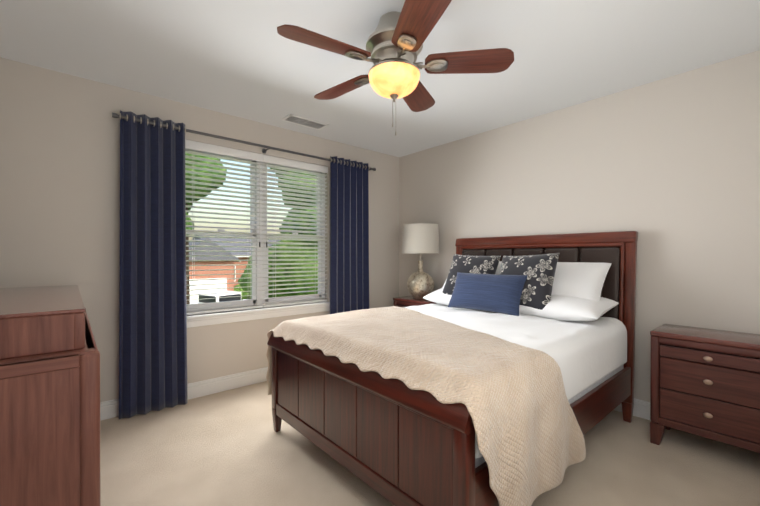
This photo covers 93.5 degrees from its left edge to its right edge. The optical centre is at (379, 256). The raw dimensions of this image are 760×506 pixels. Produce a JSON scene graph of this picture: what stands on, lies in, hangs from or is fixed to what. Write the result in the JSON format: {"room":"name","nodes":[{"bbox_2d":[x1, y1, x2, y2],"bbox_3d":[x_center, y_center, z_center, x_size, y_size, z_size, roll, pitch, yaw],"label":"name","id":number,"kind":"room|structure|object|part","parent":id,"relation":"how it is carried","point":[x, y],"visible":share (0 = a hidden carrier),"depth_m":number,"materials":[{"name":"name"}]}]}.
{"room":"bedroom","nodes":[
{"label":"bedroom","id":0,"kind":"room"},
{"bbox_2d":[0,57,398,401],"bbox_3d":[-1.144,-0.043,3.439,3.560,2.440,0.140,0,0,-41],"label":"wall","id":1,"kind":"structure","parent":0,"point":[59,178],"depth_m":2.58,"materials":[{"name":"beige paint"}]},
{"bbox_2d":[100,367,267,420],"bbox_3d":[-1.093,1.113,3.385,3.560,0.130,0.014,0,0,-41],"label":"baseboard","id":2,"kind":"structure","parent":1,"relation":"attached to","point":[109,409],"depth_m":3.09,"materials":[{"name":"white"}]},
{"bbox_2d":[112,110,375,418],"bbox_3d":[-1.002,0.054,3.376,2.450,2.223,0.140,0,0,-41],"label":"curtains","id":3,"kind":"object","parent":1,"relation":"attached to","point":[152,333],"visible":0.94,"depth_m":2.76,"materials":[{"name":"blue fabric"}]},
{"bbox_2d":[185,148,329,327],"bbox_3d":[-1.129,-0.195,3.415,1.520,1.555,0.165,0,0,-41],"label":"window","id":4,"kind":"structure","parent":1,"relation":"in","point":[204,319],"depth_m":3.41,"materials":[{"name":"white plastic"}]},
{"bbox_2d":[185,139,327,314],"bbox_3d":[-1.123,-0.244,3.407,1.442,1.452,0.067,0,0,-41],"label":"window blinds","id":5,"kind":"object","parent":4,"relation":"attached to","point":[210,148],"visible":0.79,"depth_m":3.40,"materials":[{"name":"white plastic"}]},
{"bbox_2d":[0,0,759,156],"bbox_3d":[0.018,-1.308,2.100,3.840,0.100,3.680,0,0,-41],"label":"ceiling","id":6,"kind":"structure","parent":0,"point":[244,59],"depth_m":2.19,"materials":[{"name":"white paint"}]},
{"bbox_2d":[282,114,327,129],"bbox_3d":[-0.696,-1.258,3.347,0.400,0.008,0.180,0,0,-41],"label":"ceiling vent","id":7,"kind":"object","parent":6,"relation":"in","point":[302,121],"visible":1,"depth_m":3.34,"materials":[{"name":"white metal"}]},
{"bbox_2d":[277,0,513,135],"bbox_3d":[0.040,-0.955,1.919,1.183,0.604,1.178,0,0,-41],"label":"fan","id":8,"kind":"object","parent":6,"relation":"hanging from","point":[394,43],"visible":1,"depth_m":1.82,"materials":[{"name":"brown wood"}]},
{"bbox_3d":[-0.261,-1.020,1.710,0.462,0.006,0.169,0,13,-31],"label":"blade","id":9,"kind":"part","parent":8,"relation":"part of","materials":[{"name":"brown wood"}]},
{"label":"blade","id":10,"kind":"part","parent":8,"relation":"part of","materials":[{"name":"brown wood"}]},
{"bbox_3d":[-0.089,-1.016,1.826,0.196,0.041,0.087,0,0,-41],"label":"arm","id":11,"kind":"part","parent":8,"relation":"part of"},
{"bbox_3d":[-0.067,-1.016,2.030,0.086,0.041,0.196,0,0,-41],"label":"arm","id":12,"kind":"part","parent":8,"relation":"part of"},
{"bbox_3d":[0.076,-0.917,1.913,0.274,0.105,0.274,0,0,-41],"label":"lamp shade","id":13,"kind":"part","parent":8,"relation":"part of","materials":[{"name":"yellow glass"}]},
{"bbox_3d":[0.111,-1.015,1.725,0.127,0.041,0.184,0,0,-41],"label":"arm","id":14,"kind":"part","parent":8,"relation":"part of"},
{"bbox_3d":[0.229,-1.022,2.274,0.169,0.006,0.462,-14,-5,22],"label":"blade","id":15,"kind":"part","parent":8,"relation":"part of","materials":[{"name":"brown wood"}]},
{"label":"blade","id":16,"kind":"part","parent":8,"relation":"part of","materials":[{"name":"brown wood"}]},
{"bbox_3d":[0.267,-1.016,1.895,0.156,0.041,0.164,0,0,-41],"label":"arm","id":17,"kind":"part","parent":8,"relation":"part of"},
{"bbox_3d":[0.467,-1.021,1.878,0.462,0.006,0.169,0,-13,5],"label":"blade","id":18,"kind":"part","parent":8,"relation":"part of","materials":[{"name":"brown wood"}]},
{"bbox_2d":[100,381,759,505],"bbox_3d":[0.018,1.232,2.108,3.840,0.100,3.680,0,0,-41],"label":"floor","id":19,"kind":"structure","parent":0,"point":[231,447],"depth_m":2.02,"materials":[{"name":"carpet"}]},
{"bbox_2d":[0,285,100,505],"bbox_3d":[-1.637,0.684,1.681,0.463,1.000,1.478,0,0,-41],"label":"dresser","id":20,"kind":"object","parent":19,"relation":"on","point":[49,404],"visible":1,"depth_m":1.20,"materials":[{"name":"brown wood"}]},
{"bbox_2d":[393,296,435,307],"bbox_3d":[0.460,0.818,3.969,0.409,0.715,0.550,0,0,-41],"label":"nightstand","id":21,"kind":"object","parent":19,"relation":"on","point":[405,301],"visible":0.04,"depth_m":3.89,"materials":[{"name":"brown wood"}]},
{"bbox_2d":[402,223,438,298],"bbox_3d":[0.450,0.041,3.978,0.410,0.840,0.410,0,0,-41],"label":"lamp","id":22,"kind":"object","parent":21,"relation":"on","point":[420,239],"visible":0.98,"depth_m":3.84,"materials":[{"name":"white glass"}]},
{"bbox_2d":[266,231,637,505],"bbox_3d":[0.566,0.496,2.515,2.132,1.370,1.700,0,0,-41],"label":"bed","id":23,"kind":"object","parent":19,"relation":"on","point":[500,372],"visible":1,"depth_m":1.85,"materials":[{"name":"brown wood"}]},
{"bbox_2d":[423,288,451,304],"bbox_3d":[0.778,0.353,3.243,0.460,0.173,0.700,-11,7,-41],"label":"pillow","id":24,"kind":"object","parent":23,"relation":"on","point":[442,296],"depth_m":3.23,"materials":[{"name":"white fabric"}]},
{"bbox_2d":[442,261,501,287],"bbox_3d":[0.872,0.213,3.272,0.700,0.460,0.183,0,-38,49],"label":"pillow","id":25,"kind":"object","parent":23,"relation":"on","point":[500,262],"depth_m":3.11,"materials":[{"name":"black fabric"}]},
{"bbox_2d":[443,254,500,294],"bbox_3d":[0.785,0.193,3.143,0.500,0.500,0.152,3,-24,46],"label":"pillow","id":26,"kind":"object","parent":23,"relation":"on","point":[460,263],"depth_m":3.13,"materials":[{"name":"black fabric"}]},
{"bbox_2d":[448,272,527,315],"bbox_3d":[0.835,0.280,2.842,0.660,0.340,0.139,0,-26,47],"label":"pillow","id":27,"kind":"object","parent":23,"relation":"on","point":[505,293],"depth_m":2.74,"materials":[{"name":"blue fabric"}]},
{"bbox_2d":[404,303,626,457],"bbox_3d":[0.530,0.577,2.486,1.835,0.321,1.558,0,0,-41],"label":"duvet","id":28,"kind":"object","parent":23,"relation":"on","point":[480,346],"depth_m":1.98,"materials":[{"name":"white fabric"}]},
{"bbox_2d":[499,253,559,309],"bbox_3d":[1.105,0.195,2.745,0.152,0.500,0.500,29,-19,-33],"label":"pillow","id":29,"kind":"object","parent":23,"relation":"on","point":[540,286],"depth_m":2.62,"materials":[{"name":"black fabric"}]},
{"bbox_3d":[1.309,0.493,3.163,0.160,1.370,1.588,0,0,-41],"label":"headboard","id":30,"kind":"part","parent":23,"relation":"part of","materials":[{"name":"brown wood"}]},
{"bbox_2d":[519,295,618,320],"bbox_3d":[1.309,0.355,2.632,0.460,0.173,0.700,-11,7,-41],"label":"pillow","id":31,"kind":"object","parent":23,"relation":"on","point":[539,307],"depth_m":2.47,"materials":[{"name":"white fabric"}]},
{"bbox_2d":[551,262,611,300],"bbox_3d":[1.344,0.215,2.729,0.700,0.460,0.183,0,-38,49],"label":"pillow","id":32,"kind":"object","parent":23,"relation":"on","point":[573,281],"depth_m":2.55,"materials":[{"name":"white fabric"}]},
{"bbox_2d":[650,324,759,454],"bbox_3d":[2.022,0.824,2.174,0.409,0.715,0.550,0,0,-41],"label":"nightstand","id":33,"kind":"object","parent":19,"relation":"on","point":[705,382],"visible":1,"depth_m":2.08,"materials":[{"name":"brown wood"}]},
{"bbox_2d":[399,50,759,401],"bbox_3d":[1.414,-0.042,3.318,0.140,2.440,3.680,0,0,-41],"label":"wall","id":34,"kind":"structure","parent":0,"point":[667,169],"depth_m":2.62,"materials":[{"name":"beige paint"}]},
{"bbox_2d":[614,398,650,420],"bbox_3d":[1.359,1.113,3.268,0.014,0.130,3.330,0,0,-41],"label":"baseboard","id":35,"kind":"structure","parent":34,"relation":"attached to","point":[641,408],"depth_m":2.62,"materials":[{"name":"white"}]},
{"label":"outside","id":36,"kind":"structure","parent":0,"visible":0},
{"bbox_3d":[-28.539,4.042,70.322,170.000,0.200,135.000,0,0,-41],"label":"lawn","id":37,"kind":"structure","parent":36,"visible":0},
{"bbox_2d":[185,153,226,303],"bbox_3d":[-5.870,0.245,10.371,2.674,7.815,2.437,0,0,-41],"label":"tree","id":38,"kind":"object","parent":37,"relation":"on","point":[190,204],"visible":0.06,"depth_m":9.99,"materials":[{"name":"green plant"}]},
{"bbox_2d":[189,235,280,302],"bbox_3d":[-14.069,0.682,37.535,16.090,6.750,12.350,0,0,-41],"label":"house","id":39,"kind":"structure","parent":37,"relation":"on","point":[226,286],"depth_m":30.16,"materials":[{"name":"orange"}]},
{"bbox_2d":[234,284,248,299],"bbox_3d":[-13.230,3.316,33.442,2.013,1.581,2.071,0,0,-41],"label":"bush","id":40,"kind":"object","parent":37,"relation":"on","point":[244,295],"visible":0.23,"depth_m":32.92,"materials":[{"name":"green plant"}]},
{"bbox_2d":[238,241,297,297],"bbox_3d":[-4.274,1.692,14.621,2.931,4.892,2.499,0,0,-41],"label":"tree","id":41,"kind":"object","parent":37,"relation":"on","point":[245,285],"visible":0.17,"depth_m":13.68,"materials":[{"name":"green plant"}]},
{"bbox_2d":[270,206,317,294],"bbox_3d":[-1.240,0.723,13.302,5.454,6.840,4.777,0,0,-41],"label":"tree","id":42,"kind":"object","parent":37,"relation":"on","point":[303,277],"visible":0.02,"depth_m":11.61,"materials":[{"name":"green plant"}]},
{"bbox_2d":[270,168,317,242],"bbox_3d":[-2.519,-0.251,12.166,2.852,8.796,3.206,0,0,-41],"label":"tree","id":43,"kind":"object","parent":37,"relation":"on","point":[300,205],"visible":0.06,"depth_m":11.25,"materials":[{"name":"green plant"}]},
{"bbox_3d":[-9.204,4.099,22.196,4.800,0.025,6.000,0,0,-41],"label":"driveway","id":44,"kind":"object","parent":37,"relation":"on","visible":0},
{"bbox_2d":[190,290,248,303],"bbox_3d":[-9.933,3.184,22.916,5.960,1.850,2.120,0,0,31],"label":"car","id":45,"kind":"object","parent":44,"relation":"on","point":[217,296],"visible":0.27,"depth_m":22.56,"materials":[{"name":"white metal"}]}
]}

